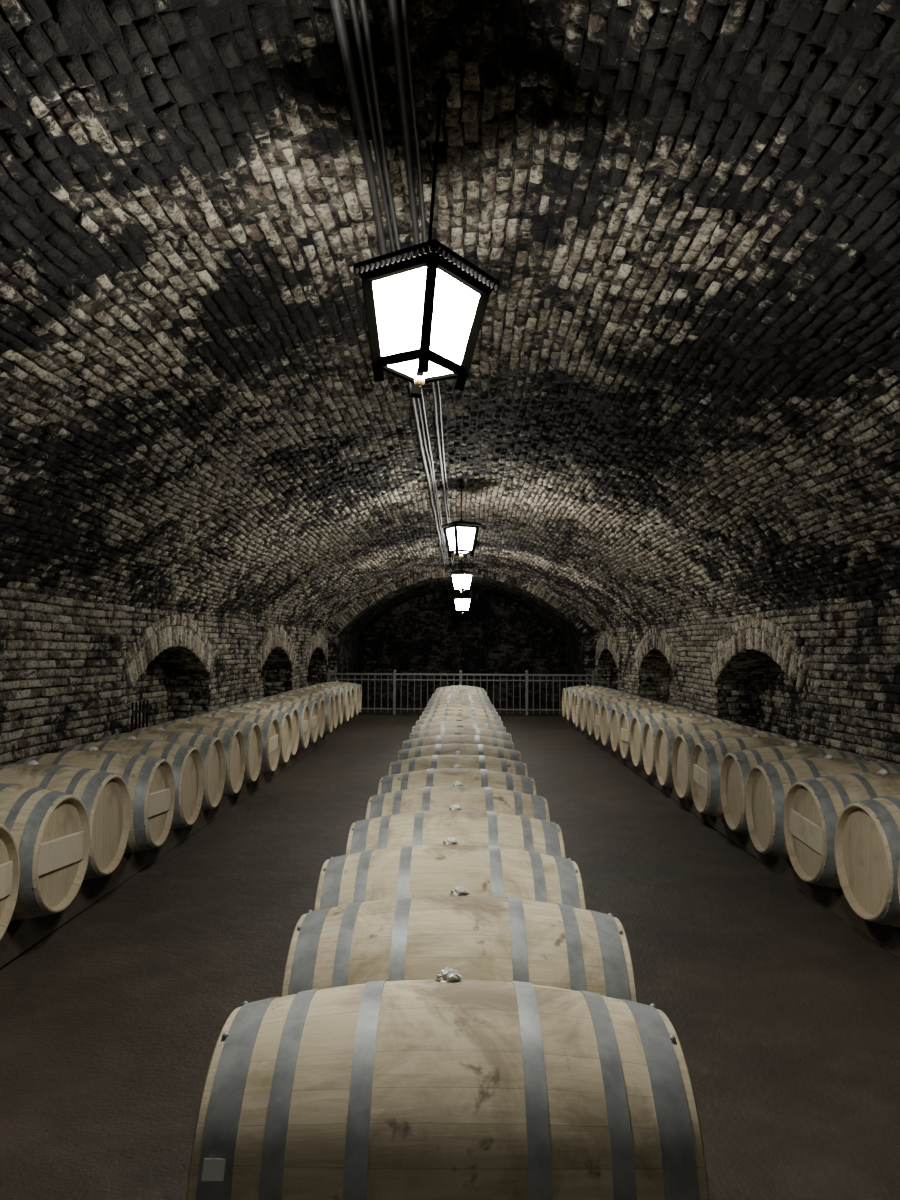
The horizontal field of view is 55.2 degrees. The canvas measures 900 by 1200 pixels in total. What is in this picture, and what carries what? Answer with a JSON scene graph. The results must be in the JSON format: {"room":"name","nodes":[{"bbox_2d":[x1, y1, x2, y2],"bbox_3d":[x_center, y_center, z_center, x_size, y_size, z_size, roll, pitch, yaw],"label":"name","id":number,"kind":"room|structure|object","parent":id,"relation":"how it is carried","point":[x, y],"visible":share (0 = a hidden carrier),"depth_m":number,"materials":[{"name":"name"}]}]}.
{"room":"wine cellar","nodes":[
{"label":"wine cellar","id":0,"kind":"room"},
{"bbox_2d":[0,587,360,765],"bbox_3d":[-3.311,1.078,10.150,0.844,2.056,30.712,0,-3,1],"label":"wall","id":1,"kind":"structure","parent":0,"point":[72,669],"depth_m":8.12,"materials":[{"name":"brick"}]},
{"bbox_2d":[129,700,148,731],"bbox_3d":[-3.118,1.504,8.569,0.024,0.980,0.540,0,-3,1],"label":"air vent","id":2,"kind":"object","parent":1,"relation":"attached to","point":[144,709],"visible":0.37,"depth_m":8.63,"materials":[{"name":"black metal"}]},
{"bbox_2d":[0,0,899,637],"bbox_3d":[0.133,-0.654,10.202,6.647,1.894,30.700,0,-3,1],"label":"ceiling","id":3,"kind":"structure","parent":0,"point":[679,401],"depth_m":4.17,"materials":[{"name":"brick"}]},
{"bbox_2d":[329,0,460,571],"bbox_3d":[-0.077,-1.367,7.740,0.425,0.121,25.501,0,-3,1],"label":"cables","id":4,"kind":"object","parent":3,"relation":"attached to","point":[361,134],"depth_m":3.09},
{"bbox_2d":[353,77,499,397],"bbox_3d":[-0.075,-1.212,2.853,0.359,1.036,0.360,-2,-4,38],"label":"hanging lantern","id":5,"kind":"object","parent":3,"relation":"hanging from","point":[426,303],"visible":0.99,"depth_m":2.77,"materials":[{"name":"black metal"}]},
{"bbox_2d":[442,485,480,557],"bbox_3d":[0.131,-0.912,9.966,0.360,0.836,0.360,2,-4,-25],"label":"hanging lantern","id":6,"kind":"object","parent":3,"relation":"hanging from","point":[461,536],"visible":1,"depth_m":9.87,"materials":[{"name":"black metal"}]},
{"bbox_2d":[449,569,474,593],"bbox_3d":[0.217,-0.567,15.655,0.360,0.891,0.360,-2,-4,39],"label":"hanging lantern","id":7,"kind":"object","parent":3,"relation":"hanging from","point":[461,580],"visible":0.97,"depth_m":15.57,"materials":[{"name":"black metal"}]},
{"bbox_2d":[452,565,472,613],"bbox_3d":[0.287,-0.239,19.642,0.360,1.101,0.360,3,-4,-39],"label":"hanging lantern","id":8,"kind":"object","parent":3,"relation":"hanging from","point":[462,603],"visible":1,"depth_m":19.55,"materials":[{"name":"black metal"}]},
{"bbox_2d":[0,700,899,1199],"bbox_3d":[0.119,2.128,10.046,7.800,0.032,30.900,0,-3,1],"label":"floor","id":9,"kind":"structure","parent":0,"point":[784,1015],"depth_m":4.05,"materials":[{"name":"concrete"}]},
{"bbox_2d":[0,716,354,967],"bbox_3d":[-2.388,2.000,9.884,0.580,0.202,16.300,0,-3,1],"label":"rack","id":10,"kind":"object","parent":9,"relation":"on","point":[19,936],"visible":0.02,"depth_m":5.62,"materials":[{"name":"brown wood"}]},
{"bbox_2d":[0,824,19,939],"bbox_3d":[-2.463,1.231,3.688,0.958,0.733,0.706,0,-5,2],"label":"wine barrel","id":11,"kind":"object","parent":10,"relation":"on","point":[9,856],"visible":1,"depth_m":3.89,"materials":[{"name":"brown wood"}]},
{"bbox_2d":[0,783,89,920],"bbox_3d":[-2.431,1.270,4.387,0.958,0.717,0.690,0,-3,2],"label":"wine barrel","id":12,"kind":"object","parent":10,"relation":"on","point":[50,829],"visible":0.93,"depth_m":4.27,"materials":[{"name":"brown wood"}]},
{"bbox_2d":[0,760,130,879],"bbox_3d":[-2.471,1.309,5.086,0.958,0.734,0.707,0,-2,0],"label":"wine barrel","id":13,"kind":"object","parent":10,"relation":"on","point":[105,797],"visible":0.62,"depth_m":5.00,"materials":[{"name":"brown wood"}]},
{"bbox_2d":[13,746,174,852],"bbox_3d":[-2.416,1.348,5.784,0.958,0.717,0.690,0,-3,-1],"label":"wine barrel","id":14,"kind":"object","parent":10,"relation":"on","point":[149,780],"visible":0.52,"depth_m":5.66,"materials":[{"name":"brown wood"}]},
{"bbox_2d":[62,736,203,829],"bbox_3d":[-2.412,1.387,6.483,0.958,0.717,0.690,0,-3,0],"label":"wine barrel","id":15,"kind":"object","parent":10,"relation":"on","point":[186,762],"visible":0.33,"depth_m":6.39,"materials":[{"name":"brown wood"}]},
{"bbox_2d":[98,727,225,810],"bbox_3d":[-2.426,1.426,7.183,0.958,0.733,0.705,0,-4,0],"label":"wine barrel","id":16,"kind":"object","parent":10,"relation":"on","point":[211,748],"visible":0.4,"depth_m":7.11,"materials":[{"name":"brown wood"}]},
{"bbox_2d":[131,721,245,796],"bbox_3d":[-2.420,1.465,7.881,0.958,0.728,0.700,0,-2,0],"label":"wine barrel","id":17,"kind":"object","parent":10,"relation":"on","point":[232,739],"visible":0.38,"depth_m":7.80,"materials":[{"name":"brown wood"}]},
{"bbox_2d":[159,715,261,783],"bbox_3d":[-2.415,1.504,8.580,0.958,0.722,0.695,0,-4,1],"label":"wine barrel","id":18,"kind":"object","parent":10,"relation":"on","point":[251,731],"visible":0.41,"depth_m":8.51,"materials":[{"name":"brown wood"}]},
{"bbox_2d":[186,710,279,774],"bbox_3d":[-2.368,1.543,9.279,0.958,0.718,0.690,0,-3,1],"label":"wine barrel","id":19,"kind":"object","parent":10,"relation":"on","point":[269,726],"visible":0.38,"depth_m":9.18,"materials":[{"name":"brown wood"}]},
{"bbox_2d":[204,705,291,764],"bbox_3d":[-2.365,1.582,9.978,0.958,0.718,0.690,0,-3,1],"label":"wine barrel","id":20,"kind":"object","parent":10,"relation":"on","point":[284,719],"visible":0.3,"depth_m":9.92,"materials":[{"name":"brown wood"}]},
{"bbox_2d":[217,701,299,755],"bbox_3d":[-2.400,1.621,10.677,0.958,0.718,0.690,0,-3,1],"label":"wine barrel","id":21,"kind":"object","parent":10,"relation":"on","point":[293,713],"visible":0.27,"depth_m":10.66,"materials":[{"name":"brown wood"}]},
{"bbox_2d":[236,698,309,749],"bbox_3d":[-2.374,1.660,11.376,0.958,0.718,0.690,0,-3,0],"label":"wine barrel","id":22,"kind":"object","parent":10,"relation":"on","point":[303,709],"visible":0.31,"depth_m":11.29,"materials":[{"name":"brown wood"}]},
{"bbox_2d":[248,695,318,743],"bbox_3d":[-2.365,1.699,12.075,0.958,0.734,0.706,0,-2,1],"label":"wine barrel","id":23,"kind":"object","parent":10,"relation":"on","point":[313,706],"visible":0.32,"depth_m":12.01,"materials":[{"name":"brown wood"}]},
{"bbox_2d":[258,693,324,738],"bbox_3d":[-2.378,1.738,12.774,0.958,0.719,0.691,0,-3,1],"label":"wine barrel","id":24,"kind":"object","parent":10,"relation":"on","point":[321,707],"visible":0.26,"depth_m":12.77,"materials":[{"name":"brown wood"}]},
{"bbox_2d":[272,691,333,734],"bbox_3d":[-2.333,1.778,13.472,0.958,0.717,0.690,0,-3,0],"label":"wine barrel","id":25,"kind":"object","parent":10,"relation":"on","point":[328,700],"visible":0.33,"depth_m":13.38,"materials":[{"name":"brown wood"}]},
{"bbox_2d":[279,688,338,728],"bbox_3d":[-2.355,1.816,14.171,0.958,0.731,0.704,0,-4,1],"label":"wine barrel","id":26,"kind":"object","parent":10,"relation":"on","point":[334,695],"visible":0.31,"depth_m":14.17,"materials":[{"name":"brown wood"}]},
{"bbox_2d":[290,686,342,725],"bbox_3d":[-2.353,1.855,14.870,0.958,0.718,0.690,0,-3,-1],"label":"wine barrel","id":27,"kind":"object","parent":10,"relation":"on","point":[339,693],"visible":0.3,"depth_m":14.82,"materials":[{"name":"brown wood"}]},
{"bbox_2d":[299,685,350,722],"bbox_3d":[-2.318,1.895,15.569,0.958,0.717,0.690,0,-3,2],"label":"wine barrel","id":28,"kind":"object","parent":10,"relation":"on","point":[346,693],"visible":0.29,"depth_m":15.49,"materials":[{"name":"brown wood"}]},
{"bbox_2d":[303,683,354,718],"bbox_3d":[-2.321,1.934,16.268,0.958,0.718,0.690,0,-3,2],"label":"wine barrel","id":29,"kind":"object","parent":10,"relation":"on","point":[350,689],"visible":0.18,"depth_m":16.25,"materials":[{"name":"brown wood"}]},
{"bbox_2d":[311,682,358,715],"bbox_3d":[-2.297,1.973,16.966,0.958,0.717,0.690,0,-3,0],"label":"wine barrel","id":30,"kind":"object","parent":10,"relation":"on","point":[356,688],"visible":0.27,"depth_m":16.91,"materials":[{"name":"brown wood"}]},
{"bbox_2d":[315,680,361,712],"bbox_3d":[-2.317,2.012,17.666,0.958,0.718,0.690,0,-3,-1],"label":"wine barrel","id":31,"kind":"object","parent":10,"relation":"on","point":[337,681],"visible":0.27,"depth_m":17.68,"materials":[{"name":"brown wood"}]},
{"bbox_2d":[326,669,594,714],"bbox_3d":[0.248,2.163,20.159,6.300,1.050,0.072,0,-3,1],"label":"iron railing","id":32,"kind":"object","parent":9,"relation":"on","point":[394,673],"visible":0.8,"depth_m":20.15,"materials":[{"name":"grey metal"}]},
{"bbox_2d":[570,721,899,959],"bbox_3d":[2.618,2.019,9.520,0.580,0.177,15.700,0,-3,1],"label":"rack","id":33,"kind":"object","parent":9,"relation":"on","point":[887,937],"visible":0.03,"depth_m":5.72,"materials":[{"name":"brown wood"}]},
{"bbox_2d":[562,684,610,717],"bbox_3d":[2.717,2.025,16.981,0.958,0.736,0.708,0,-2,2],"label":"wine barrel","id":34,"kind":"object","parent":33,"relation":"on","point":[564,691],"visible":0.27,"depth_m":16.92,"materials":[{"name":"brown wood"}]},
{"bbox_2d":[566,686,613,721],"bbox_3d":[2.707,1.986,16.282,0.958,0.736,0.708,0,-5,1],"label":"wine barrel","id":35,"kind":"object","parent":33,"relation":"on","point":[569,693],"visible":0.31,"depth_m":16.20,"materials":[{"name":"brown wood"}]},
{"bbox_2d":[572,688,625,723],"bbox_3d":[2.721,1.947,15.583,0.958,0.717,0.690,0,-3,1],"label":"wine barrel","id":36,"kind":"object","parent":33,"relation":"on","point":[598,689],"visible":0.2,"depth_m":15.58,"materials":[{"name":"brown wood"}]},
{"bbox_2d":[575,689,630,728],"bbox_3d":[2.668,1.907,14.885,0.958,0.727,0.699,0,-2,2],"label":"wine barrel","id":37,"kind":"object","parent":33,"relation":"on","point":[578,696],"visible":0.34,"depth_m":14.83,"materials":[{"name":"brown wood"}]},
{"bbox_2d":[580,692,638,732],"bbox_3d":[2.662,1.868,14.186,0.958,0.738,0.711,0,-1,1],"label":"wine barrel","id":38,"kind":"object","parent":33,"relation":"on","point":[584,700],"visible":0.3,"depth_m":14.12,"materials":[{"name":"brown wood"}]},
{"bbox_2d":[587,694,649,736],"bbox_3d":[2.665,1.830,13.487,0.958,0.717,0.690,0,-3,1],"label":"wine barrel","id":39,"kind":"object","parent":33,"relation":"on","point":[591,702],"visible":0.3,"depth_m":13.43,"materials":[{"name":"brown wood"}]},
{"bbox_2d":[594,696,660,741],"bbox_3d":[2.660,1.790,12.788,0.958,0.719,0.691,0,-3,1],"label":"wine barrel","id":40,"kind":"object","parent":33,"relation":"on","point":[598,705],"visible":0.28,"depth_m":12.75,"materials":[{"name":"brown wood"}]},
{"bbox_2d":[600,699,671,747],"bbox_3d":[2.638,1.752,12.089,0.958,0.717,0.690,0,-3,-1],"label":"wine barrel","id":41,"kind":"object","parent":33,"relation":"on","point":[606,709],"visible":0.32,"depth_m":12.03,"materials":[{"name":"brown wood"}]},
{"bbox_2d":[610,702,686,753],"bbox_3d":[2.649,1.712,11.390,0.958,0.718,0.690,0,-3,0],"label":"wine barrel","id":42,"kind":"object","parent":33,"relation":"on","point":[616,713],"visible":0.21,"depth_m":11.34,"materials":[{"name":"brown wood"}]},
{"bbox_2d":[619,706,700,760],"bbox_3d":[2.633,1.673,10.691,0.958,0.718,0.690,0,-3,0],"label":"wine barrel","id":43,"kind":"object","parent":33,"relation":"on","point":[626,717],"visible":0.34,"depth_m":10.62,"materials":[{"name":"brown wood"}]},
{"bbox_2d":[630,710,717,768],"bbox_3d":[2.628,1.634,9.992,0.958,0.729,0.701,0,-2,0],"label":"wine barrel","id":44,"kind":"object","parent":33,"relation":"on","point":[638,722],"visible":0.31,"depth_m":9.93,"materials":[{"name":"brown wood"}]},
{"bbox_2d":[642,714,736,777],"bbox_3d":[2.615,1.595,9.293,0.958,0.718,0.690,0,-3,1],"label":"wine barrel","id":45,"kind":"object","parent":33,"relation":"on","point":[650,729],"visible":0.32,"depth_m":9.23,"materials":[{"name":"brown wood"}]},
{"bbox_2d":[655,720,758,788],"bbox_3d":[2.589,1.556,8.595,0.958,0.733,0.706,0,-4,1],"label":"wine barrel","id":46,"kind":"object","parent":33,"relation":"on","point":[665,737],"visible":0.33,"depth_m":8.52,"materials":[{"name":"brown wood"}]},
{"bbox_2d":[672,726,786,800],"bbox_3d":[2.586,1.517,7.896,0.958,0.724,0.696,0,-4,0],"label":"wine barrel","id":47,"kind":"object","parent":33,"relation":"on","point":[683,745],"visible":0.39,"depth_m":7.83,"materials":[{"name":"brown wood"}]},
{"bbox_2d":[690,734,815,817],"bbox_3d":[2.562,1.478,7.197,0.958,0.717,0.690,0,-3,1],"label":"wine barrel","id":48,"kind":"object","parent":33,"relation":"on","point":[707,757],"visible":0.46,"depth_m":7.08,"materials":[{"name":"brown wood"}]},
{"bbox_2d":[720,743,864,833],"bbox_3d":[2.603,1.439,6.498,0.958,0.734,0.706,0,-2,2],"label":"wine barrel","id":49,"kind":"object","parent":33,"relation":"on","point":[736,767],"visible":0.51,"depth_m":6.42,"materials":[{"name":"brown wood"}]},
{"bbox_2d":[745,754,899,858],"bbox_3d":[2.560,1.400,5.799,0.958,0.734,0.706,0,-2,2],"label":"wine barrel","id":50,"kind":"object","parent":33,"relation":"on","point":[768,785],"visible":0.44,"depth_m":5.69,"materials":[{"name":"brown wood"}]},
{"bbox_2d":[783,769,899,888],"bbox_3d":[2.565,1.361,5.100,0.958,0.717,0.690,0,-3,0],"label":"wine barrel","id":51,"kind":"object","parent":33,"relation":"on","point":[813,808],"visible":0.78,"depth_m":4.99,"materials":[{"name":"brown wood"}]},
{"bbox_2d":[834,795,899,927],"bbox_3d":[2.571,1.322,4.401,0.958,0.718,0.690,0,-3,-1],"label":"wine barrel","id":52,"kind":"object","parent":33,"relation":"on","point":[867,833],"visible":1,"depth_m":4.36,"materials":[{"name":"brown wood"}]},
{"bbox_2d":[898,862,899,901],"bbox_3d":[2.552,1.283,3.703,0.958,0.730,0.702,0,-2,-1],"label":"wine barrel","id":53,"kind":"object","parent":33,"relation":"on","point":[899,862],"visible":1,"depth_m":3.97,"materials":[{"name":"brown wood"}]},
{"bbox_3d":[0.103,2.017,9.552,0.580,0.157,16.300,0,-3,1],"label":"rack","id":54,"kind":"object","parent":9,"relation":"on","visible":0},
{"bbox_2d":[186,967,709,1199],"bbox_3d":[-0.004,1.178,1.837,0.958,0.709,0.690,0,-3,0],"label":"wine barrel","id":55,"kind":"object","parent":54,"relation":"on","point":[447,1086],"visible":1,"depth_m":1.62,"materials":[{"name":"brown wood"}]},
{"bbox_2d":[314,837,585,910],"bbox_3d":[0.001,1.267,3.235,0.958,0.711,0.690,0,-3,0],"label":"wine barrel","id":56,"kind":"object","parent":54,"relation":"on","point":[436,869],"visible":0.39,"depth_m":3.09,"materials":[{"name":"brown wood"}]},
{"bbox_2d":[346,804,565,857],"bbox_3d":[0.024,1.306,3.933,0.958,0.710,0.690,0,-3,0],"label":"wine barrel","id":57,"kind":"object","parent":54,"relation":"on","point":[482,828],"visible":0.37,"depth_m":3.79,"materials":[{"name":"brown wood"}]},
{"bbox_2d":[377,764,536,794],"bbox_3d":[0.043,1.384,5.331,0.958,0.711,0.690,0,-3,1],"label":"wine barrel","id":58,"kind":"object","parent":54,"relation":"on","point":[446,776],"visible":0.31,"depth_m":5.21,"materials":[{"name":"brown wood"}]},
{"bbox_2d":[365,781,549,820],"bbox_3d":[0.041,1.345,4.632,0.958,0.710,0.690,0,-3,1],"label":"wine barrel","id":59,"kind":"object","parent":54,"relation":"on","point":[469,798],"visible":0.3,"depth_m":4.51,"materials":[{"name":"brown wood"}]},
{"bbox_2d":[401,732,513,749],"bbox_3d":[0.069,1.501,7.428,0.958,0.712,0.690,0,-3,1],"label":"wine barrel","id":60,"kind":"object","parent":54,"relation":"on","point":[439,739],"visible":0.2,"depth_m":7.32,"materials":[{"name":"brown wood"}]},
{"bbox_2d":[388,751,527,776],"bbox_3d":[0.057,1.424,6.030,0.958,0.710,0.690,0,-3,1],"label":"wine barrel","id":61,"kind":"object","parent":54,"relation":"on","point":[434,761],"visible":0.25,"depth_m":5.92,"materials":[{"name":"brown wood"}]},
{"bbox_2d":[412,718,505,731],"bbox_3d":[0.092,1.579,8.825,0.958,0.712,0.690,0,-3,1],"label":"wine barrel","id":62,"kind":"object","parent":54,"relation":"on","point":[442,724],"visible":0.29,"depth_m":8.73,"materials":[{"name":"brown wood"}]},
{"bbox_2d":[281,886,637,1002],"bbox_3d":[0.027,1.225,2.535,0.958,0.708,0.690,0,-3,1],"label":"wine barrel","id":63,"kind":"object","parent":54,"relation":"on","point":[489,938],"visible":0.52,"depth_m":2.37,"materials":[{"name":"brown wood"}]},
{"bbox_2d":[397,740,521,761],"bbox_3d":[0.073,1.461,6.729,0.958,0.713,0.690,0,-3,1],"label":"wine barrel","id":64,"kind":"object","parent":54,"relation":"on","point":[438,749],"visible":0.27,"depth_m":6.62,"materials":[{"name":"brown wood"}]},
{"bbox_2d":[416,713,502,725],"bbox_3d":[0.103,1.619,9.524,0.958,0.710,0.690,0,-3,1],"label":"wine barrel","id":65,"kind":"object","parent":54,"relation":"on","point":[442,718],"visible":0.2,"depth_m":9.43,"materials":[{"name":"brown wood"}]},
{"bbox_2d":[428,696,490,703],"bbox_3d":[0.142,1.813,13.018,0.958,0.711,0.690,0,-3,1],"label":"wine barrel","id":66,"kind":"object","parent":54,"relation":"on","point":[459,697],"visible":0.2,"depth_m":12.94,"materials":[{"name":"brown wood"}]},
{"bbox_2d":[429,694,489,700],"bbox_3d":[0.150,1.853,13.717,0.958,0.711,0.690,0,-3,0],"label":"wine barrel","id":67,"kind":"object","parent":54,"relation":"on","point":[448,696],"visible":0.17,"depth_m":13.64,"materials":[{"name":"brown wood"}]},
{"bbox_2d":[432,689,486,695],"bbox_3d":[0.169,1.931,15.115,0.958,0.711,0.690,0,-3,1],"label":"wine barrel","id":68,"kind":"object","parent":54,"relation":"on","point":[459,690],"visible":0.19,"depth_m":15.05,"materials":[{"name":"brown wood"}]},
{"bbox_2d":[419,709,500,720],"bbox_3d":[0.120,1.657,10.223,0.958,0.711,0.690,0,-3,1],"label":"wine barrel","id":69,"kind":"object","parent":54,"relation":"on","point":[446,713],"visible":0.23,"depth_m":10.13,"materials":[{"name":"brown wood"}]},
{"bbox_2d":[422,705,497,714],"bbox_3d":[0.127,1.697,10.922,0.958,0.711,0.690,0,-3,0],"label":"wine barrel","id":70,"kind":"object","parent":54,"relation":"on","point":[471,709],"visible":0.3,"depth_m":10.84,"materials":[{"name":"brown wood"}]},
{"bbox_2d":[424,702,495,710],"bbox_3d":[0.135,1.735,11.620,0.958,0.712,0.690,0,-3,1],"label":"wine barrel","id":71,"kind":"object","parent":54,"relation":"on","point":[459,703],"visible":0.15,"depth_m":11.54,"materials":[{"name":"brown wood"}]},
{"bbox_2d":[431,692,488,698],"bbox_3d":[0.168,1.893,14.416,0.958,0.709,0.690,0,-3,1],"label":"wine barrel","id":72,"kind":"object","parent":54,"relation":"on","point":[461,693],"visible":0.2,"depth_m":14.35,"materials":[{"name":"brown wood"}]},
{"bbox_2d":[436,685,483,689],"bbox_3d":[0.203,2.049,17.211,0.958,0.708,0.690,0,-3,0],"label":"wine barrel","id":73,"kind":"object","parent":54,"relation":"on","point":[459,685],"visible":0.19,"depth_m":17.14,"materials":[{"name":"brown wood"}]},
{"bbox_2d":[409,724,511,740],"bbox_3d":[0.098,1.540,8.126,0.958,0.712,0.690,0,-3,1],"label":"wine barrel","id":74,"kind":"object","parent":54,"relation":"on","point":[451,730],"visible":0.25,"depth_m":8.03,"materials":[{"name":"brown wood"}]},
{"bbox_2d":[427,699,493,707],"bbox_3d":[0.149,1.774,12.319,0.958,0.712,0.690,0,-3,1],"label":"wine barrel","id":75,"kind":"object","parent":54,"relation":"on","point":[459,700],"visible":0.19,"depth_m":12.24,"materials":[{"name":"brown wood"}]},
{"bbox_2d":[435,688,486,693],"bbox_3d":[0.195,1.969,15.814,0.958,0.713,0.690,0,-3,0],"label":"wine barrel","id":76,"kind":"object","parent":54,"relation":"on","point":[461,689],"visible":0.13,"depth_m":15.74,"materials":[{"name":"brown wood"}]},
{"bbox_2d":[436,686,485,691],"bbox_3d":[0.202,2.010,16.512,0.958,0.709,0.690,0,-3,0],"label":"wine barrel","id":77,"kind":"object","parent":54,"relation":"on","point":[459,686],"visible":0.11,"depth_m":16.45,"materials":[{"name":"brown wood"}]},
{"bbox_2d":[360,590,561,701],"bbox_3d":[0.316,1.286,25.341,5.909,3.360,0.268,0,-3,1],"label":"wall","id":78,"kind":"structure","parent":0,"point":[423,634],"depth_m":25.43,"materials":[{"name":"brick"}]},
{"bbox_2d":[560,596,899,766],"bbox_3d":[3.557,1.112,10.063,0.842,2.061,30.709,0,-3,0],"label":"wall","id":79,"kind":"structure","parent":0,"point":[825,676],"depth_m":9.32,"materials":[{"name":"brick"}]}
]}

